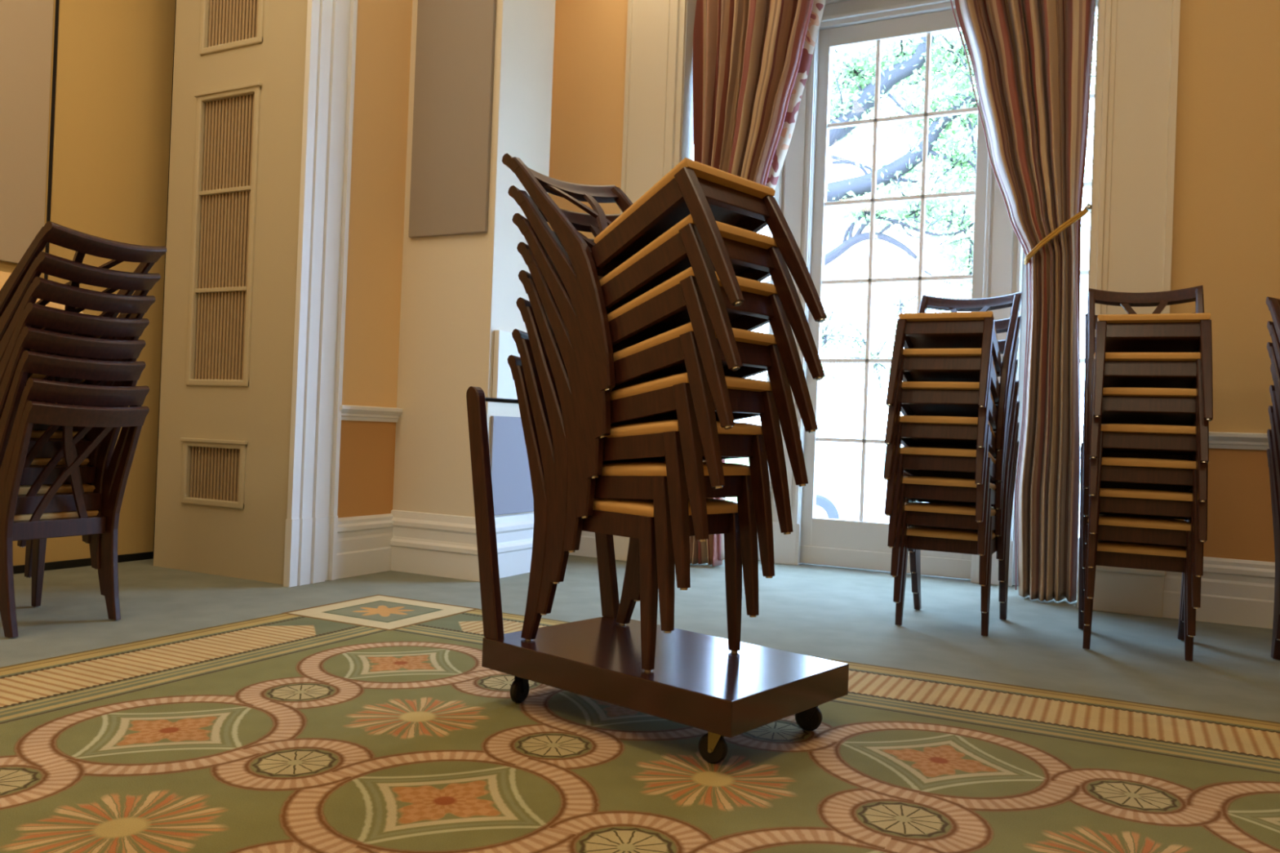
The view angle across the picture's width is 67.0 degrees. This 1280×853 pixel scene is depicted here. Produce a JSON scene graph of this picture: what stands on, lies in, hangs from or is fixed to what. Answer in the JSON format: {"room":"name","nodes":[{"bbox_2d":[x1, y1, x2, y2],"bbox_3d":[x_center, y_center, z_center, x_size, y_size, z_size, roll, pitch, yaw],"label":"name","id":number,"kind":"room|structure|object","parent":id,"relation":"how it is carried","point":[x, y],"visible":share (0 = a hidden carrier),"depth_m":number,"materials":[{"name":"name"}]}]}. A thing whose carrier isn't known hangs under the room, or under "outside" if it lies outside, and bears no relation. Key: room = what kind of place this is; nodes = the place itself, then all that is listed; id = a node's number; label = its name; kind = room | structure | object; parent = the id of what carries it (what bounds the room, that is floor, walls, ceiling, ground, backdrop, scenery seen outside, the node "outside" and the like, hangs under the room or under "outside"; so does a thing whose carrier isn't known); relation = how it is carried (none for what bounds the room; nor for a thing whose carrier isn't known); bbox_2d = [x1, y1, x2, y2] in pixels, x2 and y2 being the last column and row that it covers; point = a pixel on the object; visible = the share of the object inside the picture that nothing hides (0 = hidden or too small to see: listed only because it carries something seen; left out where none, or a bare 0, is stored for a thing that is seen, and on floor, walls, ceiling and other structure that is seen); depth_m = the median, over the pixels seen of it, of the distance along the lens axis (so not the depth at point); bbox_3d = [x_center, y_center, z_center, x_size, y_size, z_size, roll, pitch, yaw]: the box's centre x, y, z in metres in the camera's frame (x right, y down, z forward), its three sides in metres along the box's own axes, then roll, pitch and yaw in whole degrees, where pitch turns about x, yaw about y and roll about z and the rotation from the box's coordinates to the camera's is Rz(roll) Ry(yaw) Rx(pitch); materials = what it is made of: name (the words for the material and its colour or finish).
{"room":"event hall","nodes":[
{"label":"event hall","id":0,"kind":"room"},
{"bbox_2d":[337,0,412,517],"bbox_3d":[-1.369,-1.444,6.528,0.200,4.700,2.310,2,0,27],"label":"wall","id":1,"kind":"structure","parent":0,"point":[384,27],"depth_m":5.86,"materials":[{"name":"orange"}]},
{"bbox_2d":[153,0,307,584],"bbox_3d":[-2.338,-1.486,5.643,1.128,4.700,0.125,2,0,27],"label":"door","id":2,"kind":"structure","parent":1,"relation":"attached to","point":[231,270],"depth_m":5.62,"materials":[{"name":"beige paint"}]},
{"bbox_2d":[180,437,248,509],"bbox_3d":[-2.475,0.270,5.645,0.544,0.390,0.085,2,0,27],"label":"grille","id":3,"kind":"object","parent":2,"relation":"attached to","point":[214,471],"depth_m":5.64,"materials":[{"name":"beige metal"}]},
{"bbox_2d":[185,81,262,386],"bbox_3d":[-2.423,-1.104,5.654,0.544,1.740,0.085,2,0,27],"label":"grille","id":4,"kind":"object","parent":2,"relation":"attached to","point":[223,268],"depth_m":5.66,"materials":[{"name":"beige wood"}]},
{"bbox_2d":[199,0,264,55],"bbox_3d":[-2.354,-2.943,5.666,0.544,1.480,0.085,2,0,27],"label":"grille","id":5,"kind":"object","parent":2,"relation":"attached to","point":[226,27],"depth_m":5.67,"materials":[{"name":"beige metal"}]},
{"bbox_2d":[283,515,337,586],"bbox_3d":[-1.850,0.698,5.446,0.050,0.370,0.347,2,0,27],"label":"trim","id":6,"kind":"structure","parent":1,"relation":"attached to","point":[311,543],"depth_m":5.41,"materials":[{"name":"white"}]},
{"bbox_2d":[286,0,357,519],"bbox_3d":[-1.770,-1.466,5.468,0.040,4.700,0.345,2,0,27],"label":"trim","id":7,"kind":"structure","parent":1,"relation":"attached to","point":[331,24],"depth_m":5.44,"materials":[{"name":"white wood"}]},
{"bbox_2d":[335,513,393,579],"bbox_3d":[-1.664,0.716,5.832,0.036,0.352,0.520,2,0,27],"label":"baseboard","id":8,"kind":"structure","parent":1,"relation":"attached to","point":[363,542],"depth_m":5.81,"materials":[{"name":"white"}]},
{"bbox_2d":[340,404,402,422],"bbox_3d":[-1.616,-0.076,5.856,0.050,0.090,0.570,2,0,27],"label":"trim","id":9,"kind":"structure","parent":1,"relation":"attached to","point":[348,412],"depth_m":5.82,"materials":[{"name":"white wood"}]},
{"bbox_2d":[392,0,555,516],"bbox_3d":[-1.044,-1.434,6.190,0.705,4.700,0.580,2,0,27],"label":"wall pier","id":10,"kind":"object","parent":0,"point":[456,291],"visible":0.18,"depth_m":5.93,"materials":[{"name":"beige paint"}]},
{"bbox_2d":[408,0,496,238],"bbox_3d":[-1.135,-2.330,5.917,0.585,2.320,0.030,2,0,27],"label":"acoustic panel","id":11,"kind":"object","parent":10,"relation":"attached to","point":[455,52],"visible":1,"depth_m":5.89,"materials":[{"name":"beige fabric"}]},
{"bbox_2d":[390,509,533,582],"bbox_3d":[-1.101,0.728,6.164,0.740,0.375,0.670,2,0,27],"label":"baseboard","id":12,"kind":"object","parent":10,"relation":"attached to","point":[435,544],"visible":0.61,"depth_m":5.91,"materials":[{"name":"white"}]},
{"bbox_2d":[492,329,519,399],"bbox_3d":[-0.757,-0.368,6.007,0.036,0.410,0.480,2,0,27],"label":"wall box","id":13,"kind":"object","parent":10,"relation":"attached to","point":[504,345],"visible":0.33,"depth_m":5.83,"materials":[{"name":"white"}]},
{"bbox_2d":[489,415,533,515],"bbox_3d":[-0.784,0.241,6.016,0.018,0.600,0.500,2,0,27],"label":"acoustic panel","id":14,"kind":"object","parent":10,"relation":"attached to","point":[512,487],"visible":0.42,"depth_m":5.96,"materials":[{"name":"grey fabric"}]},
{"bbox_2d":[546,0,627,239],"bbox_3d":[-0.294,-1.399,7.183,1.330,4.700,0.170,2,0,27],"label":"wall","id":15,"kind":"structure","parent":0,"point":[590,36],"depth_m":7.16,"materials":[{"name":"brown paint"}]},
{"bbox_2d":[568,530,629,561],"bbox_3d":[-0.376,0.773,7.035,1.250,0.352,0.070,2,0,27],"label":"baseboard","id":16,"kind":"structure","parent":15,"relation":"attached to","point":[588,542],"depth_m":7.01,"materials":[{"name":"white"}]},
{"bbox_2d":[619,0,686,213],"bbox_3d":[0.059,-1.388,6.879,0.445,4.700,0.055,2,0,27],"label":"pilaster","id":17,"kind":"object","parent":15,"relation":"attached to","point":[655,41],"depth_m":6.88,"materials":[{"name":"beige paint"}]},
{"bbox_2d":[680,0,696,160],"bbox_3d":[0.310,-1.378,6.889,0.015,4.700,0.190,2,0,27],"label":"trim","id":18,"kind":"structure","parent":15,"relation":"attached to","point":[687,138],"depth_m":6.87,"materials":[{"name":"grey paint"}]},
{"bbox_2d":[689,0,825,566],"bbox_3d":[0.795,-1.292,6.733,1.048,4.540,0.253,2,0,21],"label":"curtain","id":19,"kind":"object","parent":15,"relation":"hanging from","point":[752,59],"visible":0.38,"depth_m":6.72,"materials":[{"name":"fabric"}]},
{"bbox_2d":[0,555,1279,852],"bbox_3d":[0.319,0.943,2.270,10.300,0.001,9.560,2,0,27],"label":"floor","id":20,"kind":"structure","parent":0,"point":[362,713],"depth_m":2.94,"materials":[{"name":"carpet"}]},
{"bbox_2d":[0,400,149,638],"bbox_3d":[-2.573,0.371,4.160,0.719,0.952,0.511,2,0,26],"label":"chair","id":21,"kind":"object","parent":20,"relation":"on","point":[37,526],"visible":0.89,"depth_m":4.06,"materials":[{"name":"brown wood"}]},
{"bbox_2d":[13,510,98,520],"bbox_3d":[-2.696,0.364,4.221,0.433,0.046,0.433,2,0,26],"label":"seat cushion","id":22,"kind":"object","parent":21,"relation":"on","point":[63,515],"depth_m":4.14,"materials":[{"name":"gold leather"}]},
{"bbox_2d":[0,377,149,596],"bbox_3d":[-2.602,0.275,4.182,0.772,0.945,0.511,2,0,26],"label":"chair","id":23,"kind":"object","parent":21,"relation":"on","point":[29,496],"visible":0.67,"depth_m":4.07,"materials":[{"name":"brown wood"}]},
{"bbox_2d":[17,483,95,494],"bbox_3d":[-2.724,0.246,4.242,0.433,0.046,0.433,6,1,26],"label":"seat cushion","id":24,"kind":"object","parent":23,"relation":"on","point":[64,488],"depth_m":4.19,"materials":[{"name":"gold leather"}]},
{"bbox_2d":[0,350,146,569],"bbox_3d":[-2.637,0.163,4.194,0.810,0.937,0.511,2,0,26],"label":"chair","id":25,"kind":"object","parent":23,"relation":"on","point":[62,367],"visible":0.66,"depth_m":4.06,"materials":[{"name":"brown wood"}]},
{"bbox_2d":[30,457,88,465],"bbox_3d":[-2.756,0.117,4.255,0.433,0.046,0.433,9,3,26],"label":"seat cushion","id":26,"kind":"object","parent":25,"relation":"on","point":[37,461],"depth_m":4.17,"materials":[{"name":"gold leather"}]},
{"bbox_2d":[0,326,146,543],"bbox_3d":[-2.662,0.059,4.203,0.869,0.920,0.511,2,0,26],"label":"chair","id":27,"kind":"object","parent":25,"relation":"on","point":[60,344],"visible":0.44,"depth_m":4.03,"materials":[{"name":"brown wood"}]},
{"bbox_2d":[0,302,149,440],"bbox_3d":[-2.674,-0.049,4.218,0.927,0.898,0.511,2,0,26],"label":"chair","id":28,"kind":"object","parent":27,"relation":"on","point":[64,321],"visible":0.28,"depth_m":3.97,"materials":[{"name":"brown wood"}]},
{"bbox_2d":[0,276,155,406],"bbox_3d":[-2.670,-0.165,4.224,0.983,0.867,0.511,2,0,26],"label":"chair","id":29,"kind":"object","parent":28,"relation":"on","point":[73,297],"visible":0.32,"depth_m":3.96,"materials":[{"name":"brown wood"}]},
{"bbox_2d":[28,373,84,382],"bbox_3d":[-2.779,-0.298,4.280,0.433,0.046,0.433,23,9,25],"label":"seat cushion","id":30,"kind":"object","parent":29,"relation":"on","point":[34,375],"depth_m":4.19,"materials":[{"name":"beige fabric"}]},
{"bbox_2d":[0,251,160,405],"bbox_3d":[-2.663,-0.279,4.226,1.027,0.835,0.511,2,0,26],"label":"chair","id":31,"kind":"object","parent":29,"relation":"on","point":[77,273],"visible":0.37,"depth_m":3.93,"materials":[{"name":"brown wood"}]},
{"bbox_2d":[0,221,167,382],"bbox_3d":[-2.645,-0.411,4.216,1.062,0.803,0.511,2,0,26],"label":"chair","id":32,"kind":"object","parent":31,"relation":"on","point":[83,243],"visible":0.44,"depth_m":3.93,"materials":[{"name":"brown wood"}]},
{"bbox_2d":[0,271,83,313],"bbox_3d":[-2.743,-0.595,4.268,0.433,0.046,0.433,32,12,23],"label":"seat cushion","id":33,"kind":"object","parent":32,"relation":"on","point":[4,276],"depth_m":4.27,"materials":[{"name":"beige fabric"}]},
{"bbox_2d":[0,0,176,573],"bbox_3d":[-4.452,-1.576,3.332,0.046,4.690,6.440,2,0,27],"label":"wall","id":34,"kind":"structure","parent":20,"relation":"on","point":[108,168],"depth_m":5.86,"materials":[{"name":"beige paint"}]},
{"bbox_2d":[0,0,53,263],"bbox_3d":[-3.575,-2.198,4.961,0.025,2.580,1.110,2,0,27],"label":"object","id":35,"kind":"structure","parent":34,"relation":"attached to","point":[26,26],"depth_m":5.32,"materials":[{"name":"beige paint"}]},
{"bbox_2d":[466,386,848,764],"bbox_3d":[0.021,0.411,3.191,1.170,1.054,0.638,2,-1,41],"label":"trolley","id":36,"kind":"object","parent":20,"relation":"on","point":[695,681],"visible":0.9,"depth_m":3.02,"materials":[{"name":"brown wood"}]},
{"bbox_2d":[507,355,742,671],"bbox_3d":[-0.064,0.247,3.252,0.719,0.952,0.511,2,-1,44],"label":"chair","id":37,"kind":"object","parent":36,"relation":"on","point":[633,518],"visible":0.48,"depth_m":3.14,"materials":[{"name":"brown wood"}]},
{"bbox_2d":[511,328,759,633],"bbox_3d":[-0.028,0.157,3.224,0.769,0.945,0.511,2,-1,44],"label":"chair","id":38,"kind":"object","parent":37,"relation":"on","point":[647,480],"visible":0.62,"depth_m":3.10,"materials":[{"name":"brown wood"}]},
{"bbox_2d":[515,297,774,590],"bbox_3d":[0.003,0.050,3.188,0.806,0.938,0.511,2,-1,44],"label":"chair","id":39,"kind":"object","parent":38,"relation":"on","point":[655,441],"visible":0.46,"depth_m":3.06,"materials":[{"name":"brown wood"}]},
{"bbox_2d":[518,270,793,552],"bbox_3d":[0.032,-0.048,3.164,0.863,0.923,0.511,2,-1,44],"label":"chair","id":40,"kind":"object","parent":39,"relation":"on","point":[669,397],"visible":0.44,"depth_m":3.02,"materials":[{"name":"brown wood"}]},
{"bbox_2d":[516,241,808,519],"bbox_3d":[0.050,-0.152,3.143,0.918,0.901,0.511,2,-1,44],"label":"chair","id":41,"kind":"object","parent":40,"relation":"on","point":[675,351],"visible":0.45,"depth_m":2.99,"materials":[{"name":"brown wood"}]},
{"bbox_2d":[511,213,817,479],"bbox_3d":[0.053,-0.264,3.136,0.973,0.873,0.511,2,-1,44],"label":"chair","id":42,"kind":"object","parent":41,"relation":"on","point":[677,301],"visible":0.57,"depth_m":2.98,"materials":[{"name":"brown wood"}]},
{"bbox_2d":[507,185,825,439],"bbox_3d":[0.055,-0.375,3.134,1.016,0.844,0.511,2,-1,44],"label":"chair","id":43,"kind":"object","parent":42,"relation":"on","point":[753,255],"visible":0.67,"depth_m":2.97,"materials":[{"name":"brown wood"}]},
{"bbox_2d":[502,153,826,391],"bbox_3d":[0.046,-0.504,3.144,1.051,0.814,0.511,2,-1,44],"label":"chair","id":44,"kind":"object","parent":43,"relation":"on","point":[709,194],"visible":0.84,"depth_m":2.98,"materials":[{"name":"brown wood"}]},
{"bbox_2d":[594,157,775,243],"bbox_3d":[0.137,-0.674,3.063,0.433,0.046,0.433,3,-27,-46],"label":"seat cushion","id":45,"kind":"object","parent":44,"relation":"on","point":[705,174],"depth_m":2.96,"materials":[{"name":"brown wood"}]},
{"bbox_2d":[599,213,777,286],"bbox_3d":[0.149,-0.521,3.050,0.433,0.046,0.433,3,-23,-46],"label":"seat cushion","id":46,"kind":"object","parent":43,"relation":"on","point":[731,234],"depth_m":2.94,"materials":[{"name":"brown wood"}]},
{"bbox_2d":[607,266,777,321],"bbox_3d":[0.150,-0.385,3.049,0.433,0.046,0.433,-23,-17,41],"label":"seat cushion","id":47,"kind":"object","parent":42,"relation":"on","point":[751,288],"depth_m":2.93,"materials":[{"name":"gold leather"}]},
{"bbox_2d":[613,322,776,361],"bbox_3d":[0.148,-0.243,3.054,0.433,0.046,0.433,-17,-13,42],"label":"seat cushion","id":48,"kind":"object","parent":41,"relation":"on","point":[744,338],"depth_m":2.91,"materials":[{"name":"gold leather"}]},
{"bbox_2d":[609,372,772,400],"bbox_3d":[0.130,-0.112,3.072,0.433,0.046,0.433,-11,-10,43],"label":"seat cushion","id":49,"kind":"object","parent":40,"relation":"on","point":[735,385],"depth_m":2.93,"materials":[{"name":"beige fabric"}]},
{"bbox_2d":[606,419,763,438],"bbox_3d":[0.102,0.013,3.095,0.433,0.046,0.433,-6,-6,43],"label":"seat cushion","id":50,"kind":"object","parent":39,"relation":"on","point":[663,428],"depth_m":2.94,"materials":[{"name":"beige fabric"}]},
{"bbox_2d":[600,461,750,475],"bbox_3d":[0.071,0.136,3.129,0.433,0.046,0.433,-3,-4,44],"label":"seat cushion","id":51,"kind":"object","parent":38,"relation":"on","point":[649,468],"depth_m":2.97,"materials":[{"name":"gold leather"}]},
{"bbox_2d":[592,497,737,517],"bbox_3d":[0.035,0.248,3.157,0.433,0.046,0.433,2,-1,44],"label":"seat cushion","id":52,"kind":"object","parent":37,"relation":"on","point":[602,507],"depth_m":3.00,"materials":[{"name":"gold leather"}]},
{"bbox_2d":[894,440,1018,637],"bbox_3d":[1.652,0.535,5.042,0.511,0.952,0.719,2,0,28],"label":"chair","id":53,"kind":"object","parent":20,"relation":"on","point":[947,540],"visible":0.4,"depth_m":4.79,"materials":[{"name":"brown wood"}]},
{"bbox_2d":[906,524,995,541],"bbox_3d":[1.588,0.530,4.920,0.433,0.046,0.433,2,0,28],"label":"seat cushion","id":54,"kind":"object","parent":53,"relation":"on","point":[923,533],"depth_m":4.76,"materials":[{"name":"gold leather"}]},
{"bbox_2d":[893,422,1019,613],"bbox_3d":[1.629,0.434,4.985,0.511,0.947,0.760,2,0,27],"label":"chair","id":55,"kind":"object","parent":53,"relation":"on","point":[928,514],"visible":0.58,"depth_m":4.73,"materials":[{"name":"brown wood"}]},
{"bbox_2d":[904,502,995,515],"bbox_3d":[1.567,0.411,4.863,0.433,0.046,0.433,2,-3,27],"label":"seat cushion","id":56,"kind":"object","parent":55,"relation":"on","point":[910,508],"depth_m":4.71,"materials":[{"name":"beige fabric"}]},
{"bbox_2d":[890,400,1019,586],"bbox_3d":[1.607,0.318,4.929,0.511,0.941,0.790,2,0,28],"label":"chair","id":57,"kind":"object","parent":55,"relation":"on","point":[918,489],"visible":0.55,"depth_m":4.68,"materials":[{"name":"brown wood"}]},
{"bbox_2d":[902,475,995,490],"bbox_3d":[1.544,0.281,4.809,0.433,0.046,0.433,2,-5,28],"label":"seat cushion","id":58,"kind":"object","parent":57,"relation":"on","point":[936,483],"depth_m":4.64,"materials":[{"name":"gold leather"}]},
{"bbox_2d":[887,380,1019,560],"bbox_3d":[1.584,0.205,4.883,0.511,0.930,0.837,2,0,28],"label":"chair","id":59,"kind":"object","parent":57,"relation":"on","point":[955,463],"visible":0.5,"depth_m":4.63,"materials":[{"name":"brown wood"}]},
{"bbox_2d":[899,446,995,464],"bbox_3d":[1.523,0.147,4.764,0.433,0.046,0.433,2,-8,28],"label":"seat cushion","id":60,"kind":"object","parent":59,"relation":"on","point":[906,452],"depth_m":4.59,"materials":[{"name":"beige fabric"}]},
{"bbox_2d":[884,359,1017,537],"bbox_3d":[1.563,0.087,4.849,0.511,0.915,0.885,2,0,27],"label":"chair","id":61,"kind":"object","parent":59,"relation":"on","point":[916,431],"visible":0.5,"depth_m":4.59,"materials":[{"name":"brown wood"}]},
{"bbox_2d":[899,415,995,439],"bbox_3d":[1.505,0.006,4.732,0.433,0.046,0.433,2,-12,27],"label":"seat cushion","id":62,"kind":"object","parent":61,"relation":"on","point":[905,421],"depth_m":4.56,"materials":[{"name":"gold leather"}]},
{"bbox_2d":[883,337,1018,510],"bbox_3d":[1.560,-0.041,4.836,0.511,0.895,0.932,2,0,28],"label":"chair","id":63,"kind":"object","parent":61,"relation":"on","point":[937,398],"visible":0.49,"depth_m":4.58,"materials":[{"name":"brown wood"}]},
{"bbox_2d":[901,381,996,410],"bbox_3d":[1.504,-0.145,4.722,0.433,0.046,0.433,2,-15,28],"label":"seat cushion","id":64,"kind":"object","parent":63,"relation":"on","point":[909,387],"depth_m":4.58,"materials":[{"name":"gold leather"}]},
{"bbox_2d":[884,315,1021,483],"bbox_3d":[1.567,-0.166,4.828,0.511,0.874,0.971,2,0,28],"label":"chair","id":65,"kind":"object","parent":63,"relation":"on","point":[944,365],"visible":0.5,"depth_m":4.59,"materials":[{"name":"brown wood"}]},
{"bbox_2d":[902,347,998,380],"bbox_3d":[1.513,-0.291,4.716,0.433,0.046,0.433,2,-19,28],"label":"seat cushion","id":66,"kind":"object","parent":65,"relation":"on","point":[908,354],"depth_m":4.60,"materials":[{"name":"beige fabric"}]},
{"bbox_2d":[885,291,1022,451],"bbox_3d":[1.577,-0.308,4.843,0.511,0.853,1.004,2,0,27],"label":"chair","id":67,"kind":"object","parent":65,"relation":"on","point":[964,327],"visible":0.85,"depth_m":4.64,"materials":[{"name":"brown wood"}]},
{"bbox_2d":[897,311,998,344],"bbox_3d":[1.525,-0.452,4.734,0.433,0.046,0.433,2,-22,27],"label":"seat cushion","id":68,"kind":"object","parent":67,"relation":"on","point":[954,317],"depth_m":4.61,"materials":[{"name":"gold leather"}]},
{"bbox_2d":[1078,442,1193,662],"bbox_3d":[2.390,0.561,4.658,0.511,0.952,0.719,2,0,24],"label":"chair","id":69,"kind":"object","parent":20,"relation":"on","point":[1163,557],"visible":0.34,"depth_m":4.37,"materials":[{"name":"brown wood"}]},
{"bbox_2d":[1080,429,1195,637],"bbox_3d":[2.372,0.460,4.603,0.511,0.947,0.756,2,0,25],"label":"chair","id":70,"kind":"object","parent":69,"relation":"on","point":[1122,528],"visible":0.54,"depth_m":4.30,"materials":[{"name":"brown wood"}]},
{"bbox_2d":[1087,514,1191,531],"bbox_3d":[2.315,0.440,4.479,0.433,0.046,0.433,2,-3,25],"label":"seat cushion","id":71,"kind":"object","parent":70,"relation":"on","point":[1108,522],"depth_m":4.31,"materials":[{"name":"beige fabric"}]},
{"bbox_2d":[1082,488,1201,608],"bbox_3d":[2.359,0.346,4.548,0.511,0.943,0.782,2,0,25],"label":"chair","id":72,"kind":"object","parent":70,"relation":"on","point":[1113,501],"visible":0.44,"depth_m":4.25,"materials":[{"name":"brown wood"}]},
{"bbox_2d":[1081,381,1203,577],"bbox_3d":[2.338,0.233,4.505,0.511,0.933,0.825,2,0,24],"label":"chair","id":73,"kind":"object","parent":72,"relation":"on","point":[1159,474],"visible":0.41,"depth_m":4.21,"materials":[{"name":"brown wood"}]},
{"bbox_2d":[1084,423,1208,543],"bbox_3d":[2.332,0.115,4.468,0.511,0.921,0.868,2,0,25],"label":"chair","id":74,"kind":"object","parent":73,"relation":"on","point":[1117,440],"visible":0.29,"depth_m":4.18,"materials":[{"name":"brown wood"}]},
{"bbox_2d":[1083,387,1207,523],"bbox_3d":[2.322,-0.013,4.458,0.511,0.904,0.911,2,0,25],"label":"chair","id":75,"kind":"object","parent":74,"relation":"on","point":[1132,406],"visible":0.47,"depth_m":4.17,"materials":[{"name":"brown wood"}]},
{"bbox_2d":[1083,312,1208,493],"bbox_3d":[2.321,-0.138,4.455,0.511,0.887,0.948,2,0,25],"label":"chair","id":76,"kind":"object","parent":75,"relation":"on","point":[1122,370],"visible":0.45,"depth_m":4.17,"materials":[{"name":"brown wood"}]},
{"bbox_2d":[1093,352,1200,361],"bbox_3d":[2.272,-0.250,4.339,0.433,0.046,0.433,2,-17,25],"label":"seat cushion","id":77,"kind":"object","parent":76,"relation":"on","point":[1109,357],"depth_m":4.15,"materials":[{"name":"beige fabric"}]},
{"bbox_2d":[1086,284,1213,454],"bbox_3d":[2.341,-0.279,4.465,0.511,0.870,0.979,2,0,24],"label":"chair","id":78,"kind":"object","parent":76,"relation":"on","point":[1156,331],"visible":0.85,"depth_m":4.24,"materials":[{"name":"brown wood"}]},
{"bbox_2d":[1097,312,1210,323],"bbox_3d":[2.293,-0.408,4.351,0.433,0.046,0.433,2,-19,24],"label":"seat cushion","id":79,"kind":"object","parent":78,"relation":"on","point":[1203,317],"depth_m":4.16,"materials":[{"name":"gold leather"}]},
{"bbox_2d":[1102,387,1196,397],"bbox_3d":[2.271,-0.106,4.340,0.433,0.046,0.433,2,-14,25],"label":"seat cushion","id":80,"kind":"object","parent":75,"relation":"on","point":[1107,392],"depth_m":4.15,"materials":[{"name":"gold leather"}]},
{"bbox_2d":[1100,423,1195,435],"bbox_3d":[2.279,0.043,4.347,0.433,0.046,0.433,2,-10,25],"label":"seat cushion","id":81,"kind":"object","parent":74,"relation":"on","point":[1106,428],"depth_m":4.17,"materials":[{"name":"beige fabric"}]},
{"bbox_2d":[1101,457,1195,469],"bbox_3d":[2.284,0.181,4.383,0.433,0.046,0.433,2,-7,24],"label":"seat cushion","id":82,"kind":"object","parent":73,"relation":"on","point":[1108,463],"depth_m":4.20,"materials":[{"name":"gold leather"}]},
{"bbox_2d":[1099,488,1192,501],"bbox_3d":[2.303,0.313,4.425,0.433,0.046,0.433,2,-4,25],"label":"seat cushion","id":83,"kind":"object","parent":72,"relation":"on","point":[1105,494],"depth_m":4.25,"materials":[{"name":"gold leather"}]},
{"bbox_2d":[1097,540,1186,557],"bbox_3d":[2.334,0.556,4.533,0.433,0.046,0.433,2,0,24],"label":"seat cushion","id":84,"kind":"object","parent":69,"relation":"on","point":[1104,548],"depth_m":4.36,"materials":[{"name":"beige fabric"}]},
{"bbox_2d":[1266,448,1279,660],"bbox_3d":[3.037,0.582,4.116,0.511,0.952,0.719,2,0,20],"label":"chair","id":85,"kind":"object","parent":20,"relation":"on","point":[1275,650],"visible":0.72,"depth_m":4.35,"materials":[{"name":"brown wood"}]},
{"bbox_2d":[1266,429,1279,640],"bbox_3d":[3.023,0.486,4.084,0.511,0.945,0.769,2,0,20],"label":"chair","id":86,"kind":"object","parent":85,"relation":"on","point":[1277,629],"visible":0.79,"depth_m":4.31,"materials":[{"name":"brown wood"}]},
{"bbox_2d":[756,0,1079,591],"bbox_3d":[1.669,-1.327,6.889,3.500,4.700,0.202,2,0,27],"label":"door frame","id":87,"kind":"structure","parent":0,"point":[851,6],"depth_m":7.00,"materials":[{"name":"grey wood"}]},
{"bbox_2d":[800,8,988,579],"bbox_3d":[1.798,-0.937,6.828,1.220,3.910,0.087,2,0,27],"label":"french door","id":88,"kind":"structure","parent":87,"relation":"attached to","point":[861,544],"depth_m":6.89,"materials":[{"name":"grey"}]},
{"bbox_2d":[1013,0,1097,542],"bbox_3d":[2.836,-1.054,6.313,0.620,3.605,0.075,2,0,27],"label":"window","id":89,"kind":"structure","parent":87,"relation":"attached to","point":[1086,184],"depth_m":6.41,"materials":[{"name":"grey"}]},
{"bbox_2d":[1169,0,1279,562],"bbox_3d":[4.616,-1.230,4.699,4.360,4.700,0.170,2,0,27],"label":"wall","id":90,"kind":"structure","parent":0,"point":[1226,229],"depth_m":5.29,"materials":[{"name":"brown paint"}]},
{"bbox_2d":[950,0,1096,602],"bbox_3d":[2.229,-1.243,5.997,1.025,4.540,0.253,2,0,30],"label":"curtain","id":91,"kind":"object","parent":90,"relation":"hanging from","point":[1031,60],"visible":1,"depth_m":5.82,"materials":[{"name":"fabric"}]},
{"bbox_2d":[1023,203,1092,265],"bbox_3d":[2.505,-1.144,5.798,0.373,0.321,0.248,2,0,27],"label":"tieback","id":92,"kind":"object","parent":90,"relation":"attached to","point":[1087,208],"visible":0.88,"depth_m":5.72,"materials":[{"name":"gold metal"}]},
{"bbox_2d":[1076,0,1099,607],"bbox_3d":[2.669,-1.297,5.695,0.015,4.700,0.190,2,0,27],"label":"trim","id":93,"kind":"structure","parent":90,"relation":"attached to","point":[1098,12],"depth_m":5.61,"materials":[{"name":"grey wood"}]},
{"bbox_2d":[1089,0,1180,515],"bbox_3d":[2.800,-1.294,5.495,0.410,4.700,0.050,2,0,27],"label":"pilaster","id":94,"kind":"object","parent":90,"relation":"attached to","point":[1135,155],"depth_m":5.49,"materials":[{"name":"beige paint"}]},
{"bbox_2d":[1092,556,1275,629],"bbox_3d":[4.476,0.939,4.582,4.370,0.352,0.067,2,0,27],"label":"baseboard","id":95,"kind":"structure","parent":90,"relation":"attached to","point":[1234,592],"depth_m":5.28,"materials":[{"name":"white"}]},
{"bbox_2d":[1208,431,1269,449],"bbox_3d":[4.694,0.127,4.502,3.960,0.090,0.050,2,0,27],"label":"trim","id":96,"kind":"structure","parent":90,"relation":"attached to","point":[1224,440],"depth_m":5.23,"materials":[{"name":"white"}]},
{"label":"outside","id":97,"kind":"structure","parent":0,"visible":0},
{"label":"lawn","id":98,"kind":"structure","parent":97,"visible":0},
{"bbox_2d":[746,244,964,438],"bbox_3d":[3.733,-0.701,16.389,6.401,4.632,2.682,2,0,27],"label":"tree","id":99,"kind":"object","parent":98,"relation":"on","point":[826,335],"visible":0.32,"depth_m":16.29,"materials":[{"name":"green plant"}]},
{"bbox_2d":[764,14,1097,312],"bbox_3d":[3.329,-2.232,11.997,6.701,7.609,2.390,2,0,22],"label":"tree","id":100,"kind":"object","parent":98,"relation":"on","point":[901,66],"visible":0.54,"depth_m":11.75,"materials":[{"name":"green plant"}]},
{"bbox_2d":[815,443,1079,536],"bbox_3d":[3.877,0.892,12.823,4.500,1.430,1.810,2,0,25],"label":"car","id":101,"kind":"object","parent":98,"relation":"on","point":[838,486],"visible":0.18,"depth_m":12.40,"materials":[{"name":"white paint"}]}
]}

